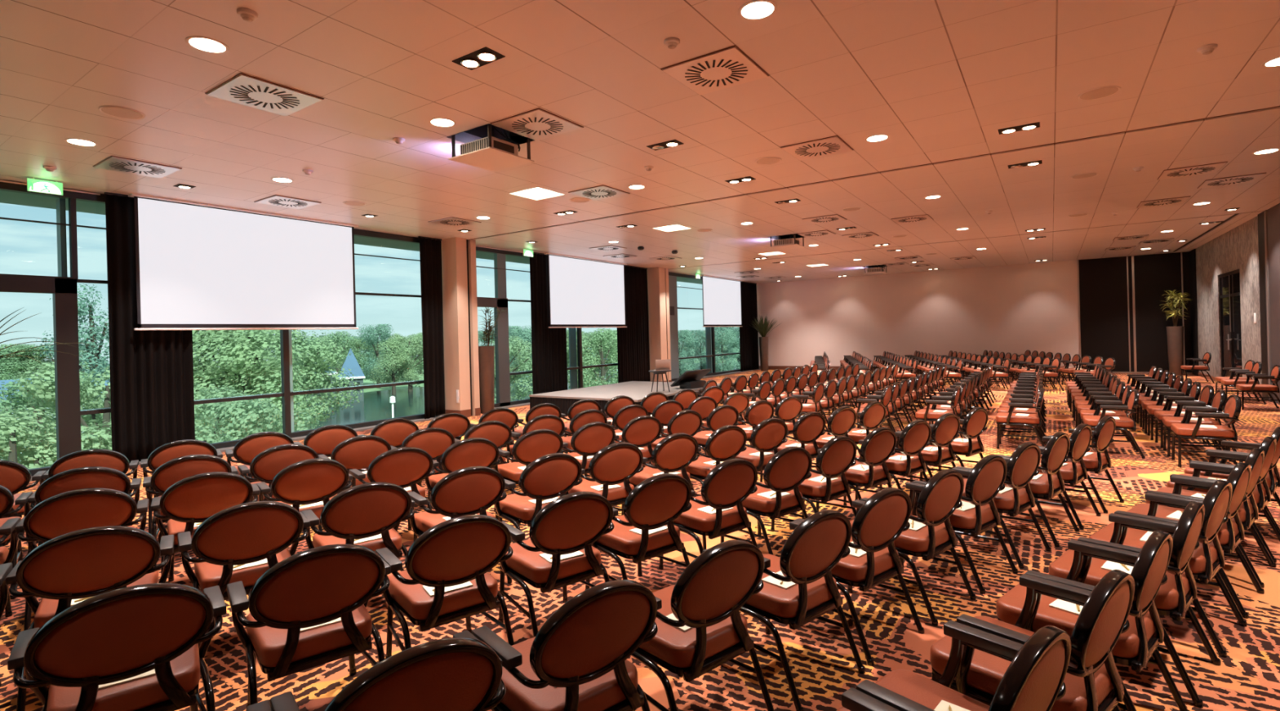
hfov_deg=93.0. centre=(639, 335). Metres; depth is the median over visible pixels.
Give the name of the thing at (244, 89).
ceiling vent
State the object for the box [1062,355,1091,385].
armchair
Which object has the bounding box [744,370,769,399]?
armchair
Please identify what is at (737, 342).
tree
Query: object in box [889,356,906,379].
armchair
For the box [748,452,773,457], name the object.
notepad
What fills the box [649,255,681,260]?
ceiling vent
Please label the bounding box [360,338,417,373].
tree
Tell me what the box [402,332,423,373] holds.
tree
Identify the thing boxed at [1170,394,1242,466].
armchair
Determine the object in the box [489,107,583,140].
ceiling vent
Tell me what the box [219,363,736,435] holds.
water
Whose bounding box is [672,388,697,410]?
armchair
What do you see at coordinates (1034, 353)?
armchair
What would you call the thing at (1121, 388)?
armchair
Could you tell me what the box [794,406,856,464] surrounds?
armchair
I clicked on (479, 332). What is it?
tree
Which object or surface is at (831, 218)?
ceiling vent
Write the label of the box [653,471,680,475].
notepad
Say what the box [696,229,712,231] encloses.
ceiling speaker
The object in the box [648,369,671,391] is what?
table
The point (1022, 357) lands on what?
armchair
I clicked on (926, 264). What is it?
ceiling vent
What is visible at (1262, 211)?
trim
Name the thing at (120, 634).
armchair
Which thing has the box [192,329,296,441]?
tree
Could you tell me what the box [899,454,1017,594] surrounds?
armchair
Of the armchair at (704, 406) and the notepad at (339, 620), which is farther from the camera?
the armchair at (704, 406)
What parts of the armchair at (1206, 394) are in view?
leg, leg, seat, armrest, armrest, backrest, frame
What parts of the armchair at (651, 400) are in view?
backrest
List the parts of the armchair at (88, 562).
armrest, frame, backrest, seat, armrest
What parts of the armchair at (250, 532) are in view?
armrest, seat, frame, backrest, armrest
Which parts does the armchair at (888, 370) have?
seat, frame, backrest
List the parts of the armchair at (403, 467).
armrest, frame, backrest, leg, seat, armrest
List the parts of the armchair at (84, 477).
armrest, frame, backrest, armrest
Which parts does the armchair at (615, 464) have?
armrest, seat, frame, backrest, armrest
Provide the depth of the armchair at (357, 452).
5.61 m
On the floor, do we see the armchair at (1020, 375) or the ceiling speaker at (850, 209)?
the armchair at (1020, 375)
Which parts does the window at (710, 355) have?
sill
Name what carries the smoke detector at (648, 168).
attached to the ceiling
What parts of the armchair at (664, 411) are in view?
seat, backrest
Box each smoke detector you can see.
[42,165,57,171]
[236,7,257,22]
[302,168,313,174]
[392,137,404,144]
[644,165,653,171]
[663,36,679,48]
[1133,166,1143,171]
[1197,44,1217,54]
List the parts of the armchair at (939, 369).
frame, backrest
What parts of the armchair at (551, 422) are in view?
seat, armrest, frame, backrest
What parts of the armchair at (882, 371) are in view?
seat, frame, backrest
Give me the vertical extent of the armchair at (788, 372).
0.841 m
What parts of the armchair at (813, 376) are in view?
seat, frame, backrest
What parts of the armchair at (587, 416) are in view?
seat, frame, backrest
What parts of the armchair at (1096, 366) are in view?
seat, frame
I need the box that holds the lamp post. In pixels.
[389,395,395,417]
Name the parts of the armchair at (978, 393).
frame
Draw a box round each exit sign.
[26,177,62,195]
[523,248,533,257]
[695,273,700,279]
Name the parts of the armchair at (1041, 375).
seat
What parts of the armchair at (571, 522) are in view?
leg, armrest, seat, leg, frame, backrest, armrest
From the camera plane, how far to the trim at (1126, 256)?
20.46 m
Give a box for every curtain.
[104,191,195,462]
[417,235,444,419]
[529,252,568,394]
[617,265,650,382]
[739,281,759,371]
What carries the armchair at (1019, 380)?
on the floor
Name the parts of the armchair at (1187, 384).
leg, leg, seat, armrest, armrest, backrest, frame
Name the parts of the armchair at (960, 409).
seat, frame, backrest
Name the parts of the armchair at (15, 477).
backrest, frame, seat, armrest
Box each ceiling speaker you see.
[97,105,145,119]
[342,200,366,205]
[569,197,590,202]
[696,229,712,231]
[755,156,781,164]
[841,207,861,211]
[892,235,907,237]
[1067,213,1088,217]
[1070,172,1098,178]
[1076,85,1121,100]
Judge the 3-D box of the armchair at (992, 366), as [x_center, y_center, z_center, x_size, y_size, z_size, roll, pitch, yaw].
[7.789,1.077,13.935,0.599,0.841,0.620,-1,0,35]
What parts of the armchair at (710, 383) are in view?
frame, backrest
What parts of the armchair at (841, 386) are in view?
seat, frame, backrest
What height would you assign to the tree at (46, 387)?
7.334 m
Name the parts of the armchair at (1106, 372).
seat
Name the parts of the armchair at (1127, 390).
seat, armrest, armrest, backrest, frame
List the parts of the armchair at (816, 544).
leg, armrest, seat, frame, backrest, armrest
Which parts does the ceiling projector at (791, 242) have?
panel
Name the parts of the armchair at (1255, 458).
seat, armrest, frame, backrest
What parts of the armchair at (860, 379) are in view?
seat, frame, backrest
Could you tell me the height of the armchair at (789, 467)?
0.841 m
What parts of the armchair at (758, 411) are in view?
armrest, seat, frame, backrest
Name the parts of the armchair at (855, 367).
frame, backrest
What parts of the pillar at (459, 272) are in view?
baseboard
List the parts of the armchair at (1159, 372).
backrest, frame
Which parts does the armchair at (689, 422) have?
seat, frame, backrest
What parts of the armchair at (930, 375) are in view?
seat, frame, backrest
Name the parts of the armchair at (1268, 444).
seat, armrest, frame, backrest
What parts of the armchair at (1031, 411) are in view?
seat, armrest, frame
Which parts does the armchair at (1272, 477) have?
seat, armrest, frame, backrest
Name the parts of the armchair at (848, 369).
frame, backrest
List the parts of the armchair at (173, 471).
armrest, leg, frame, backrest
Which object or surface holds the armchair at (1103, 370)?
on the floor
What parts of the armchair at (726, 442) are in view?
seat, armrest, frame, backrest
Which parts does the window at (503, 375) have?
sill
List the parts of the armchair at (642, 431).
backrest, seat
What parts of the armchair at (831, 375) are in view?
frame, backrest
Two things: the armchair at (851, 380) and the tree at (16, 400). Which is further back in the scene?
the tree at (16, 400)
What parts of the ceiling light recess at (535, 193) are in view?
light panel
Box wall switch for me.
[1253,312,1256,323]
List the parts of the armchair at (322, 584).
armrest, leg, seat, frame, backrest, leg, armrest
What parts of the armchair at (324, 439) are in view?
backrest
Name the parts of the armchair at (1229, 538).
seat, armrest, frame, backrest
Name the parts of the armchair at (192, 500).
armrest, leg, seat, frame, backrest, armrest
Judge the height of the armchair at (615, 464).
0.841 m
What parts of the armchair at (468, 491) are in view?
leg, armrest, seat, frame, backrest, armrest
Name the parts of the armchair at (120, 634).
armrest, backrest, seat, leg, armrest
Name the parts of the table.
leg, leg, leg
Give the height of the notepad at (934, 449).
0.007 m
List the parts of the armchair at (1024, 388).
seat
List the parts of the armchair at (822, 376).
frame, backrest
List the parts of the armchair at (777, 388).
seat, frame, backrest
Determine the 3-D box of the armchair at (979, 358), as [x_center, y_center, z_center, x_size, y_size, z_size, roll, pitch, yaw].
[10.261,1.013,18.802,0.599,0.841,0.620,-1,0,16]
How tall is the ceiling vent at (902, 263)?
0.018 m
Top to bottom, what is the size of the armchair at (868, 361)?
0.841 m
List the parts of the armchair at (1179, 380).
leg, leg, armrest, seat, armrest, backrest, frame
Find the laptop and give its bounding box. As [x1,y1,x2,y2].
[653,359,670,370]
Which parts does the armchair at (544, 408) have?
seat, armrest, backrest, frame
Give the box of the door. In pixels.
[1218,269,1242,388]
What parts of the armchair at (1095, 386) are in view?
seat, armrest, backrest, frame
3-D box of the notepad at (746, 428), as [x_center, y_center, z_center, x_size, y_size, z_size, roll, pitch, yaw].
[1.427,1.202,7.825,0.210,0.007,0.148,-1,0,-38]
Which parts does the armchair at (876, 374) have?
seat, frame, backrest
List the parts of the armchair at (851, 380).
seat, frame, backrest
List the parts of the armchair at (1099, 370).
leg, seat, frame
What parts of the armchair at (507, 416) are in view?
backrest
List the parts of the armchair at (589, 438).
armrest, seat, backrest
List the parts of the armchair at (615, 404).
backrest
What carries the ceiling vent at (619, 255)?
in the ceiling
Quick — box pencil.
[74,596,93,602]
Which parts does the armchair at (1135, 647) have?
seat, armrest, armrest, frame, backrest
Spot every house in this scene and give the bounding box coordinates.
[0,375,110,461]
[306,360,337,402]
[337,347,364,402]
[567,348,613,389]
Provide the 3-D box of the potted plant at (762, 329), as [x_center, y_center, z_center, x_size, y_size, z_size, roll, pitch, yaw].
[5.426,0.290,26.833,1.511,2.538,1.317,-1,0,41]
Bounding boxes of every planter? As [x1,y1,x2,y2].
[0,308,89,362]
[477,306,506,413]
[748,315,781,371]
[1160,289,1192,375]
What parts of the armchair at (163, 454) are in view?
armrest, frame, backrest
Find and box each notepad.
[71,598,88,606]
[97,669,155,689]
[232,558,267,571]
[290,501,323,509]
[300,617,341,632]
[344,533,382,544]
[403,486,411,490]
[422,581,472,596]
[442,516,450,520]
[528,497,558,504]
[539,551,584,563]
[574,455,594,460]
[590,484,621,491]
[629,525,667,535]
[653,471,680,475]
[666,613,693,631]
[697,506,733,514]
[703,460,722,466]
[742,426,752,431]
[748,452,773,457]
[756,490,791,498]
[761,570,797,589]
[785,443,807,447]
[807,475,838,483]
[821,436,834,440]
[848,464,875,471]
[848,541,866,557]
[851,430,871,433]
[888,455,913,461]
[907,519,926,531]
[922,446,944,451]
[933,409,946,412]
[933,700,969,710]
[940,404,950,407]
[953,438,973,443]
[955,500,975,511]
[998,486,1013,493]
[1015,408,1028,410]
[1015,413,1029,416]
[1031,474,1043,479]
[1048,599,1083,615]
[1084,452,1093,456]
[1100,410,1115,413]
[1101,560,1133,574]
[1139,531,1152,542]
[1166,511,1182,519]
[1190,417,1204,421]
[1191,493,1205,497]
[1200,424,1217,428]
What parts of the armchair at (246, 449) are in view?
armrest, seat, backrest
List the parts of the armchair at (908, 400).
seat, frame, backrest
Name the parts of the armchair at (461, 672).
frame, backrest, armrest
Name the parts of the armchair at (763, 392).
frame, backrest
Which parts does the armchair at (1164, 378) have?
armrest, armrest, backrest, frame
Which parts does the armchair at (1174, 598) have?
seat, armrest, armrest, frame, backrest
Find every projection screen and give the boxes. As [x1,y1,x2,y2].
[128,192,358,330]
[544,253,627,328]
[700,275,742,327]
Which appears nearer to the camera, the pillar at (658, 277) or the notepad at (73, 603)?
the notepad at (73, 603)
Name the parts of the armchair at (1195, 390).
leg, leg, seat, armrest, armrest, backrest, frame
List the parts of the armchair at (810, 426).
leg, armrest, seat, frame, backrest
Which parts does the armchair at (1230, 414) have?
leg, leg, seat, armrest, armrest, backrest, frame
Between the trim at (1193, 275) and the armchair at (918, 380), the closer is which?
the armchair at (918, 380)
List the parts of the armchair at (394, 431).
backrest, frame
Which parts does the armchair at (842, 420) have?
seat, frame, backrest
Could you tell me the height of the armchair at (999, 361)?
0.841 m
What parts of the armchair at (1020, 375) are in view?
seat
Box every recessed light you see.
[64,137,97,146]
[173,183,195,189]
[185,35,229,53]
[271,177,293,182]
[361,213,377,217]
[428,117,456,127]
[452,46,505,70]
[457,229,471,231]
[475,216,490,219]
[553,209,577,215]
[616,224,637,228]
[627,184,645,189]
[646,139,684,150]
[724,176,755,183]
[737,0,777,20]
[740,222,753,224]
[774,198,800,204]
[835,226,856,230]
[865,133,889,142]
[873,243,889,245]
[924,195,942,199]
[955,227,968,230]
[998,121,1039,134]
[1007,160,1042,168]
[1025,227,1045,231]
[1026,235,1045,239]
[1192,201,1210,204]
[1198,221,1222,224]
[1224,207,1239,210]
[1252,148,1279,154]
[1261,56,1279,67]
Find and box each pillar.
[440,237,480,417]
[646,266,671,382]
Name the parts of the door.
handle, transom pane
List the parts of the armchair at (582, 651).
armrest, seat, frame, backrest, armrest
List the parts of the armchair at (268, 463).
armrest, seat, frame, backrest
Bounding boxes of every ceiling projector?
[446,123,534,171]
[768,233,805,249]
[863,264,887,274]
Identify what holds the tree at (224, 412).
on the ground
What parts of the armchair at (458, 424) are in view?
backrest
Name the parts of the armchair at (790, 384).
seat, frame, backrest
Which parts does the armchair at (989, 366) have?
frame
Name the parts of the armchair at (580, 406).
seat, frame, backrest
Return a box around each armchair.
[0,459,46,553]
[0,484,32,599]
[0,517,20,617]
[0,562,12,686]
[5,525,173,710]
[7,582,226,710]
[14,488,148,631]
[27,466,142,546]
[42,448,138,494]
[140,440,222,534]
[142,454,237,566]
[151,471,260,582]
[177,501,310,675]
[225,431,295,482]
[226,543,391,707]
[237,444,322,531]
[246,699,271,710]
[256,458,352,524]
[269,630,506,710]
[294,424,357,457]
[301,482,414,575]
[318,435,391,488]
[348,447,435,530]
[357,417,422,487]
[375,514,514,658]
[391,427,456,479]
[408,466,511,583]
[418,413,471,439]
[424,437,502,521]
[454,420,514,488]
[470,408,519,448]
[471,579,657,710]
[493,429,564,525]
[494,453,582,542]
[497,491,614,636]
[506,414,565,462]
[511,403,561,462]
[560,399,600,453]
[561,408,607,453]
[562,422,616,476]
[564,442,643,511]
[585,473,691,590]
[600,395,635,430]
[606,404,651,464]
[614,415,662,462]
[617,539,774,710]
[621,432,698,515]
[640,391,668,416]
[642,409,702,467]
[652,400,684,437]
[658,458,758,569]
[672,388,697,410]
[685,425,746,496]
[688,395,717,431]
[693,404,738,454]
[694,379,717,395]
[698,377,732,406]
[700,386,724,405]
[702,392,750,443]
[720,446,812,555]
[724,374,746,395]
[728,373,759,397]
[735,417,787,475]
[736,400,773,445]
[738,509,865,710]
[742,381,771,421]
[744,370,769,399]
[749,378,784,415]
[750,395,802,444]
[755,368,781,391]
[760,411,825,482]
[768,376,799,417]
[769,367,792,389]
[770,435,856,531]
[774,373,808,416]
[780,365,800,386]
[785,487,924,666]
[790,382,827,430]
[793,371,817,400]
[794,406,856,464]
[795,363,817,388]
[795,364,809,380]
[799,379,836,423]
[800,369,826,399]
[808,358,828,372]
[808,360,829,381]
[810,368,835,396]
[811,377,846,413]
[816,426,896,511]
[817,360,830,378]
[817,366,844,383]
[821,374,855,415]
[826,364,852,382]
[826,401,885,454]
[831,372,864,412]
[835,363,858,379]
[836,620,1071,710]
[840,351,854,366]
[840,351,855,366]
[840,351,856,366]
[840,370,871,407]
[841,688,899,710]
[842,352,857,366]
[843,353,859,375]
[844,354,861,365]
[844,355,862,368]
[844,355,863,368]
[847,468,976,626]
[849,368,879,404]
[852,356,865,367]
[853,357,866,370]
[853,358,868,372]
[853,385,897,438]
[854,360,872,377]
[854,419,931,500]
[858,359,870,373]
[860,382,902,436]
[862,366,885,398]
[864,364,892,398]
[870,351,885,373]
[871,364,897,395]
[872,351,888,372]
[873,351,890,369]
[875,352,893,368]
[876,353,894,368]
[876,378,910,429]
[879,354,898,379]
[880,355,901,379]
[885,355,903,379]
[888,357,910,380]
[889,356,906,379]
[889,413,959,484]
[890,358,913,386]
[892,376,915,422]
[895,360,917,382]
[898,371,927,412]
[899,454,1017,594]
[903,373,921,412]
[904,350,917,360]
[905,351,919,369]
[906,351,923,370]
[906,368,937,407]
[906,369,933,408]
[908,352,927,371]
[911,352,930,373]
[913,366,942,404]
[915,353,933,376]
[915,386,963,438]
[917,354,937,374]
[919,407,987,480]
[920,355,942,379]
[920,364,946,400]
[924,355,947,381]
[924,382,966,438]
[928,356,953,385]
[929,568,1134,710]
[931,379,971,423]
[937,350,952,370]
[937,358,957,385]
[938,359,963,390]
[941,351,958,373]
[946,351,963,374]
[946,352,966,376]
[950,376,974,415]
[951,352,971,373]
[954,373,977,411]
[954,442,1051,568]
[955,353,977,380]
[956,371,983,408]
[960,354,982,379]
[963,369,989,410]
[964,355,988,377]
[964,367,991,408]
[968,365,994,405]
[970,356,998,386]
[970,364,995,399]
[971,350,987,368]
[973,350,992,365]
[977,357,1005,388]
[978,351,999,370]
[986,351,1004,371]
[987,358,1010,391]
[992,352,1013,378]
[994,353,1017,380]
[995,387,1045,448]
[995,529,1189,710]
[996,431,1079,546]
[997,383,1045,444]
[999,380,1046,435]
[1000,354,1026,382]
[1002,377,1046,431]
[1004,374,1045,425]
[1006,372,1046,419]
[1006,423,1101,528]
[1007,369,1045,413]
[1008,355,1033,382]
[1009,366,1044,407]
[1009,368,1046,411]
[1010,350,1031,373]
[1012,364,1045,404]
[1015,355,1044,386]
[1016,350,1038,368]
[1022,351,1045,370]
[1022,356,1054,388]
[1031,351,1053,372]
[1035,357,1063,391]
[1035,415,1124,513]
[1041,352,1064,380]
[1044,353,1072,381]
[1048,501,1221,708]
[1053,354,1080,383]
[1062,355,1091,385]
[1066,364,1099,404]
[1066,366,1102,408]
[1068,368,1105,412]
[1071,370,1109,408]
[1071,372,1111,421]
[1072,355,1103,381]
[1074,375,1117,422]
[1074,377,1122,432]
[1076,381,1128,440]
[1080,385,1135,449]
[1082,389,1145,458]
[1088,357,1115,377]
[1088,479,1247,657]
[1124,365,1156,386]
[1124,368,1162,390]
[1126,462,1264,618]
[1131,369,1168,407]
[1133,372,1176,422]
[1136,374,1183,427]
[1141,377,1191,433]
[1146,381,1206,442]
[1146,448,1276,587]
[1154,385,1218,449]
[1162,389,1232,462]
[1166,436,1279,563]
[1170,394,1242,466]
[1180,351,1214,383]
[1184,426,1279,532]
[1214,360,1257,397]
[1220,361,1266,404]
[1235,364,1279,409]
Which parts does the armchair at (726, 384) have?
frame, backrest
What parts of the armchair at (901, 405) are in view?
seat, frame, backrest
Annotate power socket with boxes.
[456,389,459,403]
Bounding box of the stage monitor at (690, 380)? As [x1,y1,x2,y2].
[670,368,711,389]
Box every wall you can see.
[756,251,1191,372]
[1195,215,1262,384]
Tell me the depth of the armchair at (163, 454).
5.59 m
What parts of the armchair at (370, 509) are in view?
armrest, seat, frame, backrest, armrest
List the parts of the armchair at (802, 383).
seat, frame, backrest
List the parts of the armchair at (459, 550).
leg, armrest, seat, frame, backrest, leg, armrest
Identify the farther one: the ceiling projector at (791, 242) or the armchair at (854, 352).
the armchair at (854, 352)
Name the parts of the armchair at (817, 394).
armrest, seat, frame, backrest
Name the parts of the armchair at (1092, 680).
leg, armrest, seat, armrest, frame, backrest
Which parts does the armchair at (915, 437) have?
leg, seat, armrest, armrest, frame, backrest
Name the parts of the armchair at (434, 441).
frame, backrest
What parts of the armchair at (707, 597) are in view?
armrest, seat, frame, backrest, armrest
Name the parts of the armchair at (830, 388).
seat, frame, backrest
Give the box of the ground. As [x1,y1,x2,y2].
[8,346,737,398]
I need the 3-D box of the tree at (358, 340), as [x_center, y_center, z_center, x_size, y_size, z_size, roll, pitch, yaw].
[-49.489,4.607,107.105,8.471,8.785,9.974,-1,0,7]
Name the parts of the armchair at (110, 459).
frame, backrest, armrest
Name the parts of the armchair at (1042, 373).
seat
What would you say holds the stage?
on the floor
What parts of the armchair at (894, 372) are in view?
seat, frame, backrest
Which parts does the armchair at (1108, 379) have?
leg, leg, seat, backrest, frame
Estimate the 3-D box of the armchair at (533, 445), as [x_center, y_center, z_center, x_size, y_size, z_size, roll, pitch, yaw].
[-1.089,1.308,5.909,0.620,0.841,0.599,-1,0,-38]
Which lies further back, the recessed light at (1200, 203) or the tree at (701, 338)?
the tree at (701, 338)
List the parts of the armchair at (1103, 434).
seat, armrest, frame, backrest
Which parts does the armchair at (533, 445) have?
armrest, seat, frame, backrest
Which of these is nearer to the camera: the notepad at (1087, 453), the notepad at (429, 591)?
the notepad at (429, 591)
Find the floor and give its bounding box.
[0,369,1279,710]
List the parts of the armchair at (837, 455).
leg, armrest, seat, frame, backrest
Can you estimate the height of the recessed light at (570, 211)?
0.020 m
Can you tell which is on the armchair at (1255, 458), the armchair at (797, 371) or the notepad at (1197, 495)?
the notepad at (1197, 495)
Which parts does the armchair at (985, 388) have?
frame, backrest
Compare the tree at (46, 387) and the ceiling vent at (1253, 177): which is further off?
the tree at (46, 387)
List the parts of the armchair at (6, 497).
backrest, frame, seat, armrest, leg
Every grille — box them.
[461,137,514,154]
[774,239,799,244]
[867,268,884,271]
[1069,213,1087,216]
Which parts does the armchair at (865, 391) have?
seat, frame, backrest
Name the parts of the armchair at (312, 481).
armrest, seat, frame, backrest, armrest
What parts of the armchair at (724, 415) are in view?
seat, armrest, frame, backrest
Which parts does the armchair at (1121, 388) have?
seat, armrest, armrest, backrest, frame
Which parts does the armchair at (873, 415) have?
seat, armrest, armrest, frame, backrest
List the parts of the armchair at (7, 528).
seat, leg, armrest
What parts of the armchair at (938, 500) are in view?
leg, seat, armrest, armrest, frame, backrest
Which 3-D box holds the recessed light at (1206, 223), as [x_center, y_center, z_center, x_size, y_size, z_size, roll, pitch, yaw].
[13.085,-2.580,13.921,0.400,0.034,0.200,-1,0,34]
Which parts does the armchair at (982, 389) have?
frame, backrest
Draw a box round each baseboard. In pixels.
[759,365,1056,372]
[1109,371,1191,373]
[1198,372,1262,397]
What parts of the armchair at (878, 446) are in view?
leg, leg, seat, armrest, frame, backrest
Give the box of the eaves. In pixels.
[0,190,702,284]
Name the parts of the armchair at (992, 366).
frame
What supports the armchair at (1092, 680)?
on the floor
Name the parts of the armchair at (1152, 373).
backrest, frame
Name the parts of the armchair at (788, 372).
frame, backrest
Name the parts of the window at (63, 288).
sill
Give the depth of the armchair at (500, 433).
6.43 m
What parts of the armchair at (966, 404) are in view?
seat, frame, backrest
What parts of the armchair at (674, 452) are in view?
leg, armrest, seat, frame, backrest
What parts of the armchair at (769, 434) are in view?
armrest, seat, frame, backrest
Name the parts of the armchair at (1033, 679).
seat, armrest, frame, backrest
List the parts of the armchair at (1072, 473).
seat, armrest, frame, backrest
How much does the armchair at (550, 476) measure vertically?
0.841 m
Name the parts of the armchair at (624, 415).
seat, frame, backrest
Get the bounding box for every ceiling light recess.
[509,186,564,200]
[652,224,690,231]
[759,251,785,255]
[806,263,827,266]
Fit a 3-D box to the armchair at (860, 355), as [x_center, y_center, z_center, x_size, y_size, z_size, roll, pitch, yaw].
[7.407,1.087,21.063,0.599,0.841,0.620,-1,0,17]
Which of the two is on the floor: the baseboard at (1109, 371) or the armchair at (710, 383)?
the armchair at (710, 383)
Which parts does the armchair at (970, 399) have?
backrest, frame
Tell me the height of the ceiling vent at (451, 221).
0.018 m
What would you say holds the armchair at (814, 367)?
on the floor
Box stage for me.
[528,381,719,417]
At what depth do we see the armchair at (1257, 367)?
12.43 m
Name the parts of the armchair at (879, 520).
armrest, seat, frame, armrest, backrest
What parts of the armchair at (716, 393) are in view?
backrest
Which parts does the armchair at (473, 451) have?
leg, armrest, seat, frame, backrest, armrest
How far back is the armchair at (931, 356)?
20.31 m
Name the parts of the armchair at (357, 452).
seat, backrest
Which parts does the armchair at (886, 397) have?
armrest, seat, frame, backrest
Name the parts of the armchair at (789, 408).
frame, seat, backrest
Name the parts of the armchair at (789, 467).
leg, leg, armrest, seat, frame, backrest, armrest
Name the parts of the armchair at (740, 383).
frame, backrest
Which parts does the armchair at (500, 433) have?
frame, backrest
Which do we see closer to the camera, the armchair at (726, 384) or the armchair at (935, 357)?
the armchair at (726, 384)
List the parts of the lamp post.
post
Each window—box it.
[0,179,434,481]
[475,245,617,408]
[668,271,760,382]
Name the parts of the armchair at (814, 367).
frame, backrest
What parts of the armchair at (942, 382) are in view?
frame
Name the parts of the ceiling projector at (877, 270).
panel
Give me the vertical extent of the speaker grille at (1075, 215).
0.007 m
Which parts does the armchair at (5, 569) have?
armrest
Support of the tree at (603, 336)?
on the ground
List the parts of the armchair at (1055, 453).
seat, armrest, frame, backrest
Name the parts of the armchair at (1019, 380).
seat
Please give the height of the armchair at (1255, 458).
0.841 m
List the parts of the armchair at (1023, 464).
seat, armrest, frame, backrest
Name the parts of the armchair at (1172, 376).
armrest, seat, backrest, frame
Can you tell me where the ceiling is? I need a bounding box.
[0,0,1279,283]
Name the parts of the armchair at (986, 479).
leg, armrest, seat, armrest, frame, backrest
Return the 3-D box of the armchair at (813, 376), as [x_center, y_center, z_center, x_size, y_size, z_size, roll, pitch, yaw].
[3.482,1.189,12.986,0.599,0.841,0.620,-1,0,36]
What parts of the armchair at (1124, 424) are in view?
seat, armrest, armrest, backrest, frame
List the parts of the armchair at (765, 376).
frame, backrest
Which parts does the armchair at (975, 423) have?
armrest, seat, frame, backrest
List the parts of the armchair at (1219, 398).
leg, leg, seat, armrest, armrest, backrest, frame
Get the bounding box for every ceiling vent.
[92,155,182,177]
[204,72,324,115]
[254,195,321,208]
[427,217,481,226]
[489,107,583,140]
[568,184,630,199]
[589,244,626,251]
[603,253,637,258]
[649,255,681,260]
[660,44,769,95]
[736,271,759,274]
[737,275,759,278]
[765,275,786,278]
[780,135,853,160]
[796,230,835,237]
[802,213,847,223]
[841,231,879,239]
[883,262,908,266]
[891,213,933,223]
[894,255,922,259]
[910,263,933,266]
[950,256,976,260]
[1105,245,1136,250]
[1112,234,1149,240]
[1136,195,1191,208]
[1137,238,1173,244]
[1157,161,1227,179]
[1196,172,1266,188]
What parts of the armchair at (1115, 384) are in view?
leg, seat, armrest, backrest, frame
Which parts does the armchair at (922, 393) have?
seat, frame, backrest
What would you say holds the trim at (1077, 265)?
attached to the wall at (1012, 308)
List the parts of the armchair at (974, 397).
frame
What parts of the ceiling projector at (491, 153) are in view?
hanger arm, hanger arm, panel, hanger arm, hanger arm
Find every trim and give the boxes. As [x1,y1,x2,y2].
[0,179,523,253]
[472,106,1279,239]
[675,210,1263,268]
[1076,260,1081,368]
[1126,256,1130,373]
[1131,256,1137,373]
[1172,213,1238,252]
[1180,252,1185,373]
[1189,248,1199,374]
[1257,211,1268,399]
[1263,209,1271,401]
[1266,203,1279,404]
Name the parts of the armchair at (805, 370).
frame, backrest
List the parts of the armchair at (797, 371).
frame, backrest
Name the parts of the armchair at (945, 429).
armrest, seat, frame, backrest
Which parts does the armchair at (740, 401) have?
frame, backrest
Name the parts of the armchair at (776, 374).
frame, backrest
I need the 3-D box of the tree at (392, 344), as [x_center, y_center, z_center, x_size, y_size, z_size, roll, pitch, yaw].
[-36.072,4.514,88.925,7.068,8.270,8.321,-1,0,-20]
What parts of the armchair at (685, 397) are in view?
backrest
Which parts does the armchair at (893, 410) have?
seat, frame, backrest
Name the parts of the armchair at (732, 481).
leg, armrest, leg, seat, frame, backrest, armrest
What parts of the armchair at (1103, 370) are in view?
leg, seat, frame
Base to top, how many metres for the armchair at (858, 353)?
0.841 m
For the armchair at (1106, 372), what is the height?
0.841 m
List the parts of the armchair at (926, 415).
seat, armrest, armrest, frame, backrest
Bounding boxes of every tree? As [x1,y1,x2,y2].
[0,343,52,380]
[0,343,53,380]
[0,343,106,378]
[0,361,227,467]
[0,370,111,459]
[0,403,111,469]
[35,282,110,380]
[192,327,317,440]
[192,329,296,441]
[195,385,322,443]
[205,329,365,428]
[270,335,344,399]
[300,331,369,393]
[334,337,382,380]
[337,336,368,368]
[355,323,400,384]
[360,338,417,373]
[367,337,419,394]
[376,333,423,391]
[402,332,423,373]
[477,330,494,346]
[478,330,531,364]
[486,335,533,403]
[494,325,532,395]
[566,331,609,352]
[566,333,608,389]
[567,328,617,387]
[591,329,617,383]
[678,329,701,377]
[678,329,706,364]
[683,331,719,370]
[685,326,738,362]
[704,329,739,372]
[714,326,740,362]
[723,333,740,369]
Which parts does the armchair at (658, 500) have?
leg, armrest, seat, leg, frame, backrest, armrest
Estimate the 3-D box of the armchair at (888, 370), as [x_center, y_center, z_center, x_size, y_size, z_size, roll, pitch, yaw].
[5.734,1.131,14.585,0.599,0.841,0.620,-1,0,35]
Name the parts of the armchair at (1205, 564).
seat, armrest, armrest, frame, backrest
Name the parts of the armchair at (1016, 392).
seat, frame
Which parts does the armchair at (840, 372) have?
frame, backrest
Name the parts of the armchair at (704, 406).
backrest, seat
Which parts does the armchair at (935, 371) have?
frame, backrest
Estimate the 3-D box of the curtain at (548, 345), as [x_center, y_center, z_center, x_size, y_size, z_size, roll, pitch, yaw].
[-2.422,-0.222,16.301,0.106,3.929,1.374,-1,0,34]
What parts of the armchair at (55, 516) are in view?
armrest, frame, backrest, armrest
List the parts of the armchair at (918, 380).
seat, frame, backrest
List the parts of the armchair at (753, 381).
seat, frame, backrest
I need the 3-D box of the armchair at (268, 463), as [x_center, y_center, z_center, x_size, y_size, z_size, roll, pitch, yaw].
[-3.205,1.363,5.428,0.620,0.841,0.599,-1,0,-40]
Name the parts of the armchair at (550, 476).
armrest, seat, frame, backrest, armrest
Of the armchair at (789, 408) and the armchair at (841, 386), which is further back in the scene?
the armchair at (841, 386)
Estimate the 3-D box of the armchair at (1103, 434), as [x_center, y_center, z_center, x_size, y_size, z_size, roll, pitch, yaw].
[4.185,1.171,5.822,0.620,0.841,0.599,-1,0,-38]
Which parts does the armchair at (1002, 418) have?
leg, leg, seat, armrest, armrest, frame, backrest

